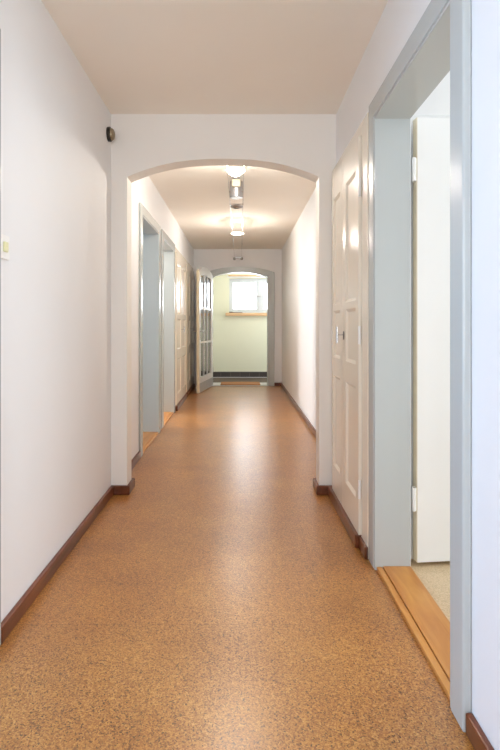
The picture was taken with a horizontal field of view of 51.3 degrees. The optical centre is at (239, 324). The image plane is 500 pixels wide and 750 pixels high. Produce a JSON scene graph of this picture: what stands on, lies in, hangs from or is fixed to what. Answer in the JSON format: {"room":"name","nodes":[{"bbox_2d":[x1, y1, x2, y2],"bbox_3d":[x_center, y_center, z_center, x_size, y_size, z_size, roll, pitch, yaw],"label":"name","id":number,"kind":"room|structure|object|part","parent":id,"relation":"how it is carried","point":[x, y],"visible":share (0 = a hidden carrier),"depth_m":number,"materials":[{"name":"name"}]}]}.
{"room":"hallway","nodes":[
{"label":"hallway","id":0,"kind":"room"},
{"bbox_2d":[0,0,193,621],"bbox_3d":[-0.923,-0.135,3.950,0.170,2.470,10.900,0,0,0],"label":"wall","id":1,"kind":"structure","parent":0,"point":[56,150],"depth_m":2.32,"materials":[{"name":"white paint"}]},
{"bbox_2d":[0,29,0,645],"bbox_3d":[-0.913,0.043,1.270,0.190,2.115,1.030,0,0,0],"label":"door frame","id":2,"kind":"structure","parent":1,"relation":"attached to","point":[0,29],"depth_m":1.78,"materials":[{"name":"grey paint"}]},
{"bbox_2d":[1,234,8,259],"bbox_3d":[-0.829,-0.275,1.832,0.018,0.086,0.082,0,0,0],"label":"light switch","id":3,"kind":"object","parent":1,"relation":"attached to","point":[4,239],"visible":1,"depth_m":1.83,"materials":[{"name":"white plastic"}]},
{"bbox_2d":[1,451,140,643],"bbox_3d":[-0.776,1.070,3.042,0.124,0.060,2.511,0,0,0],"label":"baseboard","id":4,"kind":"structure","parent":1,"relation":"attached to","point":[13,617],"depth_m":2.34,"materials":[{"name":"brown wood"}]},
{"bbox_2d":[106,127,114,141],"bbox_3d":[-0.817,-1.210,3.300,0.043,0.092,0.092,0,0,0],"label":"wall sensor","id":5,"kind":"object","parent":1,"relation":"attached to","point":[110,133],"visible":1,"depth_m":3.27,"materials":[{"name":"black plastic"}]},
{"bbox_2d":[139,202,160,456],"bbox_3d":[-0.913,0.043,4.832,0.190,2.115,1.065,0,0,0],"label":"door frame","id":6,"kind":"structure","parent":1,"relation":"attached to","point":[149,229],"depth_m":5.27,"materials":[{"name":"grey paint"}]},
{"bbox_2d":[161,229,174,428],"bbox_3d":[-0.913,0.043,6.030,0.190,2.115,1.070,0,0,0],"label":"door frame","id":7,"kind":"structure","parent":1,"relation":"attached to","point":[167,246],"depth_m":6.47,"materials":[{"name":"grey paint"}]},
{"bbox_2d":[175,247,187,410],"bbox_3d":[-0.887,0.051,7.250,0.242,2.098,1.297,0,0,0],"label":"tall cabinet","id":8,"kind":"object","parent":1,"relation":"attached to","point":[181,395],"visible":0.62,"depth_m":7.12,"materials":[{"name":"beige paint"}]},
{"bbox_3d":[-0.823,0.044,6.952,0.022,1.961,0.592,0,0,0],"label":"cupboard door","id":9,"kind":"part","parent":8,"relation":"part of","materials":[{"name":"beige paint"}]},
{"bbox_3d":[-0.823,0.044,7.549,0.022,1.961,0.592,0,0,0],"label":"cupboard door","id":10,"kind":"part","parent":8,"relation":"part of","materials":[{"name":"beige paint"}]},
{"bbox_2d":[186,260,194,395],"bbox_3d":[-0.887,0.051,8.550,0.242,2.098,1.297,0,0,0],"label":"door","id":11,"kind":"structure","parent":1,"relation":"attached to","point":[190,385],"depth_m":8.45,"materials":[{"name":"beige paint"}]},
{"bbox_3d":[-0.823,0.044,8.251,0.022,1.961,0.592,0,0,0],"label":"cupboard door","id":12,"kind":"part","parent":11,"relation":"part of","materials":[{"name":"beige paint"}]},
{"bbox_3d":[-0.823,0.044,8.848,0.022,1.961,0.592,0,0,0],"label":"cupboard door","id":13,"kind":"part","parent":11,"relation":"part of","materials":[{"name":"beige paint"}]},
{"bbox_2d":[111,114,335,484],"bbox_3d":[-0.042,-0.135,3.450,1.593,2.470,0.140,0,0,0],"label":"wall","id":14,"kind":"structure","parent":0,"point":[143,145],"depth_m":3.38,"materials":[{"name":"white paint"}]},
{"bbox_2d":[313,478,327,494],"bbox_3d":[0.625,1.070,3.450,0.260,0.060,0.180,0,0,0],"label":"baseboard","id":15,"kind":"structure","parent":14,"relation":"attached to","point":[319,489],"depth_m":3.36,"materials":[{"name":"brown wood"}]},
{"bbox_2d":[0,378,473,749],"bbox_3d":[1.050,1.140,4.725,5.100,0.080,12.250,0,0,0],"label":"floor","id":16,"kind":"structure","parent":0,"point":[222,602],"depth_m":1.92,"materials":[{"name":"brown"}]},
{"bbox_2d":[213,383,268,385],"bbox_3d":[0.000,1.094,9.590,1.030,0.012,0.500,0,0,0],"label":"doorsill","id":17,"kind":"structure","parent":16,"relation":"on","point":[214,384],"depth_m":9.35,"materials":[{"name":"stone"}]},
{"bbox_2d":[220,382,259,384],"bbox_3d":[0.007,1.080,9.610,0.725,0.016,0.420,0,0,0],"label":"doormat","id":18,"kind":"object","parent":17,"relation":"on","point":[222,383],"visible":1,"depth_m":9.53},
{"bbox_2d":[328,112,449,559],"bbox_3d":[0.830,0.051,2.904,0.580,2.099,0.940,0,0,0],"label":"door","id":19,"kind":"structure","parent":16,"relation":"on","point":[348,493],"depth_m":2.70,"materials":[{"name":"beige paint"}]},
{"bbox_3d":[0.595,0.052,3.126,0.022,1.964,0.340,0,0,0],"label":"cupboard door","id":20,"kind":"part","parent":19,"relation":"part of","materials":[{"name":"beige paint"}]},
{"bbox_3d":[0.560,0.055,2.922,0.040,0.090,0.012,0,0,0],"label":"handle","id":21,"kind":"part","parent":19,"relation":"part of","materials":[{"name":"silver metal"}]},
{"bbox_3d":[0.684,0.051,2.908,0.172,2.099,0.933,0,0,0],"label":"cupboard frame","id":22,"kind":"part","parent":19,"relation":"part of","materials":[{"name":"beige paint"}]},
{"bbox_3d":[0.595,0.052,2.756,0.022,1.964,0.389,0,0,0],"label":"cupboard door","id":23,"kind":"part","parent":19,"relation":"part of","materials":[{"name":"beige paint"}]},
{"bbox_2d":[194,249,281,385],"bbox_3d":[-0.054,-0.135,9.480,1.908,2.470,0.160,0,0,0],"label":"wall","id":24,"kind":"structure","parent":0,"point":[212,259],"depth_m":9.40,"materials":[{"name":"white paint"}]},
{"bbox_2d":[194,267,212,392],"bbox_3d":[-0.590,0.059,8.828,0.159,2.058,1.080,0,0,9],"label":"door","id":25,"kind":"structure","parent":24,"relation":"in","point":[204,331],"depth_m":8.70,"materials":[{"name":"white paint"}]},
{"bbox_3d":[-0.634,-0.559,8.540,0.006,0.543,0.261,0,0,9],"label":"pane","id":26,"kind":"part","parent":25,"relation":"part of","materials":[{"name":"clear glass"}]},
{"bbox_3d":[-0.634,0.006,8.540,0.006,0.525,0.261,0,0,9],"label":"pane","id":27,"kind":"part","parent":25,"relation":"part of","materials":[{"name":"clear glass"}]},
{"bbox_3d":[-0.634,0.573,8.540,0.006,0.544,0.261,0,0,9],"label":"pane","id":28,"kind":"part","parent":25,"relation":"part of","materials":[{"name":"clear glass"}]},
{"bbox_3d":[-0.591,-0.561,8.821,0.006,0.547,0.245,0,0,9],"label":"pane","id":29,"kind":"part","parent":25,"relation":"part of","materials":[{"name":"clear glass"}]},
{"bbox_3d":[-0.591,0.006,8.821,0.006,0.525,0.245,0,0,9],"label":"pane","id":30,"kind":"part","parent":25,"relation":"part of","materials":[{"name":"clear glass"}]},
{"bbox_3d":[-0.591,0.573,8.821,0.006,0.544,0.245,0,0,9],"label":"pane","id":31,"kind":"part","parent":25,"relation":"part of","materials":[{"name":"clear glass"}]},
{"bbox_3d":[-0.568,1.006,8.817,0.003,0.143,1.020,0,0,9],"label":"kick plate","id":32,"kind":"part","parent":25,"relation":"part of","materials":[{"name":"grey metal"}]},
{"bbox_3d":[-0.549,-0.559,9.102,0.006,0.543,0.261,0,0,9],"label":"pane","id":33,"kind":"part","parent":25,"relation":"part of","materials":[{"name":"glass"}]},
{"bbox_3d":[-0.549,0.006,9.102,0.006,0.525,0.261,0,0,9],"label":"pane","id":34,"kind":"part","parent":25,"relation":"part of","materials":[{"name":"glass"}]},
{"bbox_3d":[-0.549,0.573,9.102,0.006,0.544,0.261,0,0,9],"label":"pane","id":35,"kind":"part","parent":25,"relation":"part of","materials":[{"name":"glass"}]},
{"bbox_2d":[210,267,273,385],"bbox_3d":[0.000,0.025,9.463,1.240,2.150,0.195,0,0,0],"label":"door frame","id":36,"kind":"structure","parent":24,"relation":"attached to","point":[269,275],"depth_m":9.37,"materials":[{"name":"grey paint"}]},
{"bbox_2d":[213,273,266,371],"bbox_3d":[0.100,-0.135,10.975,3.400,2.470,0.250,0,0,0],"label":"wall","id":37,"kind":"structure","parent":0,"point":[239,342],"depth_m":10.85,"materials":[{"name":"yellow paint"}]},
{"bbox_2d":[213,372,266,376],"bbox_3d":[0.100,1.030,10.844,3.200,0.109,0.012,0,0,0],"label":"baseboard","id":38,"kind":"structure","parent":37,"relation":"attached to","point":[215,374],"depth_m":10.84,"materials":[{"name":"tile"}]},
{"bbox_2d":[213,377,266,377],"bbox_3d":[0.100,1.092,10.842,3.200,0.016,0.016,0,0,0],"label":"trim","id":39,"kind":"structure","parent":37,"relation":"attached to","point":[213,377],"depth_m":10.84,"materials":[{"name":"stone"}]},
{"bbox_2d":[226,275,266,315],"bbox_3d":[0.425,-0.614,10.873,1.450,0.848,0.195,0,0,0],"label":"window","id":40,"kind":"structure","parent":37,"relation":"in","point":[259,311],"depth_m":10.91,"materials":[{"name":"white wood"}]},
{"bbox_3d":[0.430,-1.025,10.823,1.340,0.026,0.053,0,0,0],"label":"curtain rail","id":41,"kind":"part","parent":40,"relation":"part of","materials":[{"name":"brown wood"}]},
{"bbox_2d":[233,283,255,308],"bbox_3d":[0.098,-0.603,11.000,0.540,0.575,0.036,0,0,0],"label":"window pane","id":42,"kind":"object","parent":40,"relation":"hanging from","point":[244,294],"visible":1,"depth_m":11.00,"materials":[{"name":"glass"}]},
{"bbox_3d":[0.100,-0.613,10.935,0.560,0.625,0.040,0,0,0],"label":"sash","id":43,"kind":"part","parent":40,"relation":"part of","materials":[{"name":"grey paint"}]},
{"bbox_3d":[0.425,-0.222,10.842,1.450,0.063,0.135,0,0,0],"label":"sill","id":44,"kind":"part","parent":40,"relation":"part of","materials":[{"name":"brown wood"}]},
{"bbox_3d":[0.415,-1.002,10.840,1.370,0.045,0.020,0,0,0],"label":"head trim","id":45,"kind":"part","parent":40,"relation":"part of","materials":[{"name":"white paint"}]},
{"bbox_3d":[0.743,-0.613,10.935,0.545,0.625,0.040,0,0,0],"label":"sash","id":46,"kind":"part","parent":40,"relation":"part of","materials":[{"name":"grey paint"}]},
{"bbox_2d":[264,283,266,308],"bbox_3d":[0.740,-0.603,11.000,0.520,0.575,0.036,0,0,0],"label":"sheer curtain","id":47,"kind":"object","parent":40,"relation":"hanging from","point":[265,284],"visible":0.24,"depth_m":11.00,"materials":[{"name":"white fabric"}]},
{"bbox_2d":[42,0,449,248],"bbox_3d":[1.296,-1.420,4.080,4.608,0.100,10.960,0,0,0],"label":"ceiling","id":48,"kind":"structure","parent":0,"point":[140,56],"depth_m":2.80,"materials":[{"name":"paint"}]},
{"bbox_2d":[227,166,234,256],"bbox_3d":[-0.100,-1.235,6.457,0.006,0.006,5.875,0,0,0],"label":"cable","id":49,"kind":"object","parent":48,"relation":"hanging from","point":[227,166],"visible":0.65,"depth_m":5.22,"materials":[{"name":"silver metal"}]},
{"bbox_2d":[226,167,244,176],"bbox_3d":[-0.035,-1.202,4.100,0.148,0.059,0.148,0,0,0],"label":"lamp","id":50,"kind":"object","parent":49,"relation":"hanging from","point":[234,171],"visible":1,"depth_m":4.06,"materials":[{"name":"white glass"}]},
{"bbox_2d":[230,204,243,208],"bbox_3d":[-0.035,-1.208,5.280,0.131,0.047,0.131,0,0,28],"label":"lamp","id":51,"kind":"object","parent":49,"relation":"hanging from","point":[236,206],"visible":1,"depth_m":5.25,"materials":[{"name":"silver metal"}]},
{"bbox_2d":[231,232,243,234],"bbox_3d":[-0.035,-1.210,6.860,0.174,0.043,0.174,0,0,0],"label":"lamp","id":52,"kind":"object","parent":49,"relation":"hanging from","point":[233,233],"visible":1,"depth_m":6.83,"materials":[{"name":"white glass"}]},
{"bbox_2d":[229,178,242,198],"bbox_3d":[-0.035,-1.278,4.848,0.130,0.183,0.147,0,0,0],"label":"transformer","id":53,"kind":"object","parent":48,"relation":"attached to","point":[236,185],"visible":1,"depth_m":4.81,"materials":[{"name":"silver metal"}]},
{"bbox_2d":[242,166,243,230],"bbox_3d":[0.030,-1.235,6.457,0.006,0.006,5.875,0,0,0],"label":"cable","id":54,"kind":"object","parent":48,"relation":"hanging from","point":[243,166],"visible":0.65,"depth_m":4.79,"materials":[{"name":"silver metal"}]},
{"bbox_2d":[282,188,315,428],"bbox_3d":[0.828,-0.135,6.390,0.145,2.470,6.020,0,0,0],"label":"wall","id":55,"kind":"structure","parent":0,"point":[299,250],"depth_m":6.49,"materials":[{"name":"white paint"}]},
{"bbox_2d":[281,383,315,437],"bbox_3d":[0.745,1.070,7.146,0.020,0.060,4.508,0,0,0],"label":"baseboard","id":56,"kind":"structure","parent":55,"relation":"attached to","point":[313,430],"depth_m":6.25,"materials":[{"name":"wood"}]},
{"bbox_2d":[336,0,499,749],"bbox_3d":[0.698,-0.135,0.940,0.145,2.470,4.880,0,0,0],"label":"wall","id":57,"kind":"structure","parent":0,"point":[399,19],"depth_m":1.35,"materials":[{"name":"white paint"}]},
{"bbox_2d":[369,0,470,731],"bbox_3d":[0.682,0.038,1.915,0.165,2.123,1.030,0,0,0],"label":"door frame","id":58,"kind":"structure","parent":57,"relation":"attached to","point":[439,44],"depth_m":2.11,"materials":[{"name":"grey paint"}]},
{"bbox_2d":[412,117,449,562],"bbox_3d":[1.188,0.068,2.419,0.821,2.025,0.047,0,0,-6],"label":"door","id":59,"kind":"structure","parent":57,"relation":"in","point":[431,136],"depth_m":2.37,"materials":[{"name":"white paint"}]},
{"bbox_2d":[466,713,493,749],"bbox_3d":[0.615,1.070,-0.001,0.020,0.060,2.798,0,0,0],"label":"baseboard","id":60,"kind":"structure","parent":57,"relation":"attached to","point":[475,734],"depth_m":1.34,"materials":[{"name":"brown wood"}]}
]}

